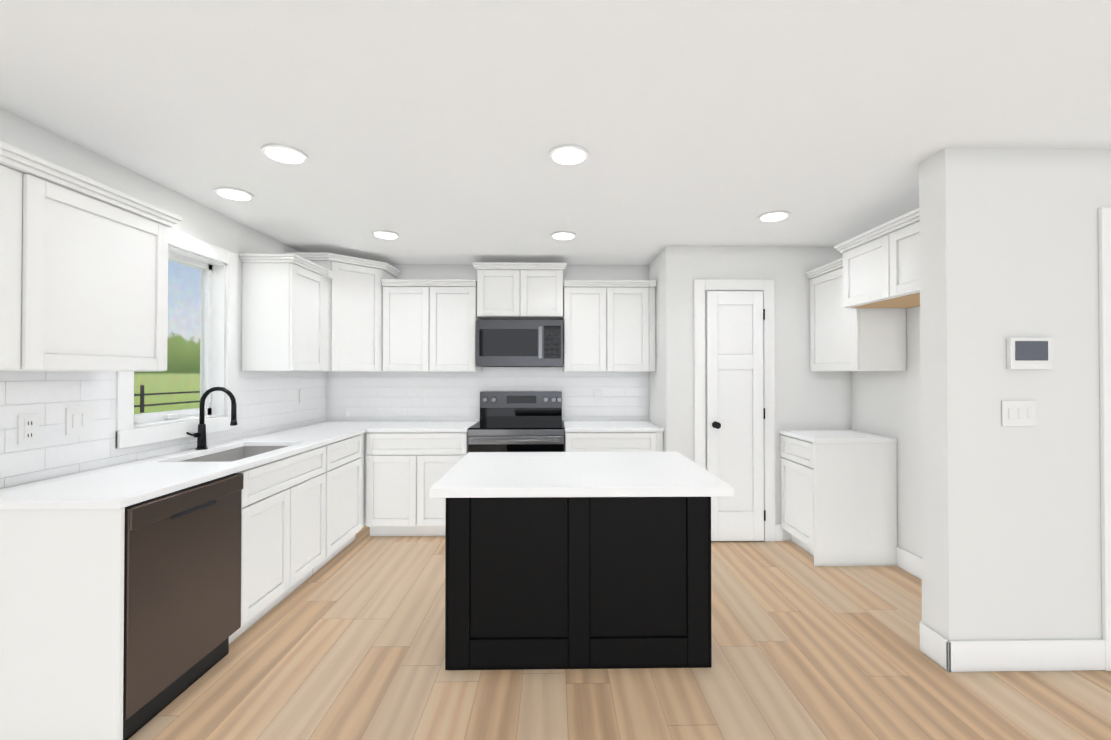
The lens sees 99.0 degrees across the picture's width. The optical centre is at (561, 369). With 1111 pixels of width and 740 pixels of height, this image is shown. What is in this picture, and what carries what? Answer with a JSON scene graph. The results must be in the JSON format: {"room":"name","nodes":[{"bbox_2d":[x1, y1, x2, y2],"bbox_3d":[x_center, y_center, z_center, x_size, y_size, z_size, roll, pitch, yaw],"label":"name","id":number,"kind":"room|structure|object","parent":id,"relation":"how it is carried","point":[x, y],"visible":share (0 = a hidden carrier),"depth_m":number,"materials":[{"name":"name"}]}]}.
{"room":"kitchen","nodes":[
{"label":"kitchen","id":0,"kind":"room"},
{"bbox_2d":[0,108,324,488],"bbox_3d":[-2.284,0.164,0.734,0.150,2.430,7.970,0,0,-1],"label":"wall","id":1,"kind":"structure","parent":0,"point":[205,223],"depth_m":2.59,"materials":[{"name":"white paint"}]},
{"bbox_2d":[0,141,181,370],"bbox_3d":[-2.032,-0.371,1.923,0.385,0.750,0.760,0,0,-1],"label":"upper cabinet","id":2,"kind":"object","parent":1,"relation":"attached to","point":[83,273],"visible":1,"depth_m":1.84,"materials":[{"name":"white wood"}]},
{"bbox_2d":[0,371,327,487],"bbox_3d":[-2.241,0.239,2.909,0.008,0.475,3.320,0,0,-1],"label":"tile backsplash","id":3,"kind":"structure","parent":1,"relation":"attached to","point":[267,401],"depth_m":2.26,"materials":[{"name":"white tile"}]},
{"bbox_2d":[17,414,38,444],"bbox_3d":[-2.215,0.244,1.971,0.009,0.120,0.075,0,0,-1],"label":"electrical outlet plate","id":4,"kind":"object","parent":3,"relation":"attached to","point":[28,424],"depth_m":1.97,"materials":[{"name":"white plastic"}]},
{"bbox_2d":[65,406,92,434],"bbox_3d":[-2.219,0.231,2.185,0.010,0.120,0.120,0,0,-1],"label":"switch plate","id":5,"kind":"object","parent":3,"relation":"attached to","point":[78,420],"depth_m":2.18,"materials":[{"name":"white plastic"}]},
{"bbox_2d":[299,389,303,402],"bbox_3d":[-2.253,0.228,4.107,0.006,0.120,0.075,0,0,-1],"label":"electrical outlet plate","id":6,"kind":"object","parent":3,"relation":"attached to","point":[301,391],"depth_m":4.10,"materials":[{"name":"white plastic"}]},
{"bbox_2d":[115,228,237,448],"bbox_3d":[-2.293,-0.203,2.817,0.160,1.200,0.890,0,0,-1],"label":"window","id":7,"kind":"structure","parent":1,"relation":"in","point":[219,281],"depth_m":3.09,"materials":[{"name":"white"}]},
{"bbox_2d":[239,254,334,370],"bbox_3d":[-2.060,-0.400,3.608,0.385,0.817,0.611,0,0,-1],"label":"upper cabinet","id":8,"kind":"object","parent":1,"relation":"attached to","point":[285,312],"visible":1,"depth_m":3.34,"materials":[{"name":"white wood"}]},
{"bbox_2d":[392,265,648,425],"bbox_3d":[-0.713,0.197,4.670,3.122,2.430,0.150,0,0,-1],"label":"wall","id":9,"kind":"structure","parent":0,"point":[573,272],"depth_m":4.62,"materials":[{"name":"white paint"}]},
{"bbox_2d":[285,252,400,371],"bbox_3d":[-1.907,-0.472,4.221,0.711,0.970,0.711,0,0,-1],"label":"upper cabinet","id":10,"kind":"object","parent":9,"relation":"attached to","point":[355,343],"visible":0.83,"depth_m":4.07,"materials":[{"name":"white wood"}]},
{"bbox_2d":[381,279,481,371],"bbox_3d":[-1.187,-0.394,4.396,0.832,0.817,0.385,0,0,-1],"label":"upper cabinet","id":11,"kind":"object","parent":9,"relation":"attached to","point":[429,325],"visible":0.9,"depth_m":4.25,"materials":[{"name":"white wood"}]},
{"bbox_2d":[328,367,648,420],"bbox_3d":[-0.697,0.226,4.591,3.092,0.530,0.008,0,0,-1],"label":"tile backsplash","id":12,"kind":"structure","parent":9,"relation":"attached to","point":[352,396],"depth_m":4.58,"materials":[{"name":"white tile"}]},
{"bbox_2d":[472,262,566,319],"bbox_3d":[-0.377,-0.717,4.412,0.845,0.477,0.385,0,0,-1],"label":"upper cabinet","id":13,"kind":"object","parent":9,"relation":"attached to","point":[518,291],"visible":1,"depth_m":4.26,"materials":[{"name":"white wood"}]},
{"bbox_2d":[476,320,562,366],"bbox_3d":[-0.376,-0.234,4.377,0.770,0.414,0.435,0,0,-1],"label":"microwave","id":14,"kind":"object","parent":13,"relation":"attached to","point":[519,343],"visible":1,"depth_m":4.19,"materials":[{"name":"grey metal"}]},
{"bbox_2d":[563,280,656,371],"bbox_3d":[0.432,-0.394,4.423,0.829,0.817,0.385,0,0,-1],"label":"upper cabinet","id":15,"kind":"object","parent":9,"relation":"attached to","point":[609,325],"visible":1,"depth_m":4.27,"materials":[{"name":"white wood"}]},
{"bbox_2d":[0,0,1110,265],"bbox_3d":[1.141,-1.100,0.801,7.000,0.100,7.970,0,0,-1],"label":"ceiling","id":16,"kind":"structure","parent":0,"point":[432,132],"depth_m":1.87,"materials":[{"name":"white paint"}]},
{"bbox_2d":[214,187,253,200],"bbox_3d":[-1.913,-1.026,2.771,0.190,0.016,0.190,0,0,-1],"label":"recessed light","id":17,"kind":"object","parent":16,"relation":"in","point":[232,193],"visible":0.92,"depth_m":2.75,"materials":[{"name":"white plastic"}]},
{"bbox_2d":[261,144,306,163],"bbox_3d":[-1.325,-1.030,2.271,0.190,0.016,0.190,0,0,-1],"label":"recessed light","id":18,"kind":"object","parent":16,"relation":"in","point":[282,153],"visible":1,"depth_m":2.25,"materials":[{"name":"white plastic"}]},
{"bbox_2d":[373,230,398,238],"bbox_3d":[-1.326,-1.019,3.583,0.190,0.016,0.190,0,0,-1],"label":"recessed light","id":19,"kind":"object","parent":16,"relation":"in","point":[384,234],"visible":0.98,"depth_m":3.55,"materials":[{"name":"white plastic"}]},
{"bbox_2d":[551,231,575,239],"bbox_3d":[0.013,-1.019,3.605,0.190,0.016,0.190,0,0,-1],"label":"recessed light","id":20,"kind":"object","parent":16,"relation":"in","point":[563,235],"visible":1,"depth_m":3.57,"materials":[{"name":"white plastic"}]},
{"bbox_2d":[549,144,588,164],"bbox_3d":[0.034,-1.030,2.279,0.190,0.016,0.190,0,0,-1],"label":"recessed light","id":21,"kind":"object","parent":16,"relation":"in","point":[568,154],"visible":1,"depth_m":2.26,"materials":[{"name":"white plastic"}]},
{"bbox_2d":[759,211,789,221],"bbox_3d":[1.415,-1.023,3.163,0.190,0.016,0.190,0,0,-1],"label":"recessed light","id":22,"kind":"object","parent":16,"relation":"in","point":[771,216],"visible":0.96,"depth_m":3.14,"materials":[{"name":"white plastic"}]},
{"bbox_2d":[128,525,1110,739],"bbox_3d":[1.141,1.430,0.780,7.000,0.100,7.970,0,0,-1],"label":"floor","id":23,"kind":"structure","parent":0,"point":[347,642],"depth_m":2.12,"materials":[{"name":"brown wood"}]},
{"bbox_2d":[0,433,363,739],"bbox_3d":[-1.921,0.952,2.816,0.635,0.890,2.245,0,0,-1],"label":"base cabinet","id":24,"kind":"object","parent":23,"relation":"on","point":[62,615],"visible":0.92,"depth_m":1.70,"materials":[{"name":"white wood"}]},
{"bbox_2d":[0,421,379,509],"bbox_3d":[-1.920,0.494,3.124,0.638,0.030,2.877,0,0,-1],"label":"countertop","id":25,"kind":"structure","parent":24,"relation":"on","point":[120,486],"depth_m":2.12,"materials":[{"name":"white stone"}]},
{"bbox_2d":[186,387,237,449],"bbox_3d":[-2.078,0.288,2.805,0.240,0.378,0.172,0,0,-1],"label":"faucet","id":26,"kind":"object","parent":25,"relation":"on","point":[200,435],"visible":1,"depth_m":2.85,"materials":[{"name":"black metal"}]},
{"bbox_2d":[179,446,286,461],"bbox_3d":[-1.913,0.612,2.812,0.424,0.209,0.744,0,0,-1],"label":"sink basin","id":27,"kind":"object","parent":25,"relation":"in","point":[234,454],"visible":0.02,"depth_m":3.07,"materials":[{"name":"silver metal"}]},
{"bbox_2d":[316,421,367,424],"bbox_3d":[-1.942,0.503,4.234,0.390,0.030,0.657,0,0,-1],"label":"countertop","id":28,"kind":"structure","parent":24,"relation":"on","point":[326,422],"depth_m":4.34,"materials":[{"name":"white stone"}]},
{"bbox_2d":[123,473,243,739],"bbox_3d":[-1.878,0.948,2.037,0.606,0.885,0.629,0,0,-1],"label":"dishwasher","id":29,"kind":"object","parent":23,"relation":"on","point":[182,585],"visible":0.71,"depth_m":1.96,"materials":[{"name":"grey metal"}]},
{"bbox_2d":[364,432,468,535],"bbox_3d":[-1.210,0.963,4.241,0.835,0.890,0.620,0,0,-1],"label":"base cabinet","id":30,"kind":"object","parent":23,"relation":"on","point":[404,472],"visible":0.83,"depth_m":3.92,"materials":[{"name":"white wood"}]},
{"bbox_2d":[368,421,478,431],"bbox_3d":[-1.193,0.503,4.246,0.808,0.030,0.657,0,0,-1],"label":"countertop","id":31,"kind":"structure","parent":30,"relation":"on","point":[385,426],"depth_m":4.09,"materials":[{"name":"white stone"}]},
{"bbox_2d":[468,391,563,452],"bbox_3d":[-0.383,0.806,4.222,0.797,1.205,0.707,0,0,-1],"label":"range","id":32,"kind":"object","parent":23,"relation":"on","point":[520,421],"visible":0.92,"depth_m":4.29,"materials":[{"name":"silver metal"}]},
{"bbox_2d":[445,497,711,669],"bbox_3d":[0.075,0.962,2.510,1.241,0.865,0.603,0,0,-1],"label":"kitchen island","id":33,"kind":"object","parent":23,"relation":"on","point":[577,582],"visible":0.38,"depth_m":2.22,"materials":[{"name":"black wood"}]},
{"bbox_2d":[429,452,733,497],"bbox_3d":[0.078,0.508,2.404,1.259,0.040,0.899,0,0,-1],"label":"island countertop","id":34,"kind":"structure","parent":33,"relation":"on","point":[563,474],"depth_m":2.17,"materials":[{"name":"white stone"}]},
{"bbox_2d":[564,430,662,451],"bbox_3d":[0.436,0.964,4.268,0.826,0.890,0.620,0,0,-1],"label":"base cabinet","id":35,"kind":"object","parent":23,"relation":"on","point":[613,441],"visible":0.17,"depth_m":3.97,"materials":[{"name":"white wood"}]},
{"bbox_2d":[563,421,663,431],"bbox_3d":[0.435,0.504,4.279,0.831,0.030,0.645,0,0,-1],"label":"countertop","id":36,"kind":"structure","parent":35,"relation":"on","point":[609,426],"depth_m":4.09,"materials":[{"name":"white stone"}]},
{"bbox_2d":[780,435,896,565],"bbox_3d":[2.101,0.964,3.652,0.596,0.880,0.518,0,0,-1],"label":"base cabinet","id":37,"kind":"object","parent":23,"relation":"on","point":[838,504],"visible":0.98,"depth_m":3.40,"materials":[{"name":"white wood"}]},
{"bbox_2d":[780,430,896,442],"bbox_3d":[2.099,0.508,3.653,0.602,0.030,0.525,0,0,-1],"label":"countertop","id":38,"kind":"structure","parent":37,"relation":"on","point":[833,436],"depth_m":3.51,"materials":[{"name":"white stone"}]},
{"bbox_2d":[649,246,851,540],"bbox_3d":[1.698,0.194,4.350,1.688,2.430,0.870,0,0,-1],"label":"wall","id":39,"kind":"structure","parent":0,"point":[806,398],"depth_m":3.92,"materials":[{"name":"white paint"}]},
{"bbox_2d":[694,279,774,541],"bbox_3d":[1.419,0.331,3.896,0.664,2.150,0.018,0,0,-1],"label":"door frame","id":40,"kind":"structure","parent":39,"relation":"attached to","point":[766,287],"depth_m":3.89,"materials":[{"name":"white wood"}]},
{"bbox_2d":[706,291,765,540],"bbox_3d":[1.426,0.374,3.853,0.472,2.038,0.105,0,0,-1],"label":"pantry door","id":41,"kind":"structure","parent":39,"relation":"in","point":[735,413],"depth_m":3.88,"materials":[{"name":"white wood"}]},
{"bbox_2d":[851,306,921,557],"bbox_3d":[2.487,0.184,3.153,0.150,2.430,1.550,0,0,-1],"label":"wall","id":42,"kind":"structure","parent":0,"point":[886,403],"depth_m":3.34,"materials":[{"name":"white paint"}]},
{"bbox_2d":[805,258,905,370],"bbox_3d":[2.209,-0.400,3.616,0.381,0.817,0.616,0,0,-1],"label":"upper cabinet","id":43,"kind":"object","parent":42,"relation":"attached to","point":[842,338],"visible":0.6,"depth_m":3.44,"materials":[{"name":"white wood"}]},
{"bbox_2d":[834,208,919,307],"bbox_3d":[2.167,-0.652,2.859,0.491,0.445,0.951,0,0,-1],"label":"upper cabinet","id":44,"kind":"object","parent":42,"relation":"attached to","point":[881,266],"visible":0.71,"depth_m":2.90,"materials":[{"name":"white wood"}]},
{"bbox_2d":[896,546,921,579],"bbox_3d":[2.408,1.327,2.882,0.015,0.140,1.030,0,0,-1],"label":"baseboard","id":45,"kind":"structure","parent":42,"relation":"attached to","point":[907,561],"depth_m":3.27,"materials":[{"name":"white wood"}]},
{"bbox_2d":[919,148,1110,640],"bbox_3d":[3.204,0.177,2.310,2.824,2.430,0.160,0,0,-1],"label":"wall","id":46,"kind":"structure","parent":0,"point":[1011,530],"depth_m":2.21,"materials":[{"name":"white paint"}]},
{"bbox_2d":[920,621,938,655],"bbox_3d":[2.080,1.323,2.368,0.609,0.140,0.019,0,0,-1],"label":"baseboard","id":47,"kind":"structure","parent":46,"relation":"attached to","point":[929,639],"depth_m":2.30,"materials":[{"name":"white wood"}]},
{"bbox_2d":[1002,400,1035,425],"bbox_3d":[2.127,0.202,2.204,0.160,0.120,0.011,0,0,-1],"label":"switch plate","id":48,"kind":"object","parent":46,"relation":"attached to","point":[1018,412],"visible":1,"depth_m":2.20,"materials":[{"name":"white plastic"}]},
{"bbox_2d":[939,634,1104,671],"bbox_3d":[3.198,1.322,2.213,2.839,0.140,0.015,0,0,-1],"label":"baseboard","id":49,"kind":"structure","parent":46,"relation":"attached to","point":[1014,655],"depth_m":2.19,"materials":[{"name":"white wood"}]},
{"bbox_2d":[1006,338,1051,368],"bbox_3d":[2.170,-0.076,2.201,0.195,0.145,0.024,0,0,-1],"label":"thermostat","id":50,"kind":"object","parent":46,"relation":"attached to","point":[1028,353],"visible":0.98,"depth_m":2.19,"materials":[{"name":"white plastic"}]},
{"bbox_2d":[1098,207,1110,670],"bbox_3d":[2.566,0.317,2.208,0.103,2.150,0.020,0,0,-1],"label":"door frame","id":51,"kind":"structure","parent":46,"relation":"attached to","point":[1104,233],"depth_m":2.20,"materials":[{"name":"white wood"}]},
{"label":"outside","id":52,"kind":"structure","parent":0,"visible":0},
{"bbox_2d":[134,260,200,413],"bbox_3d":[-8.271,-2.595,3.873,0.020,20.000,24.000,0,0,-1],"label":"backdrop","id":53,"kind":"structure","parent":52,"point":[181,373],"depth_m":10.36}
]}

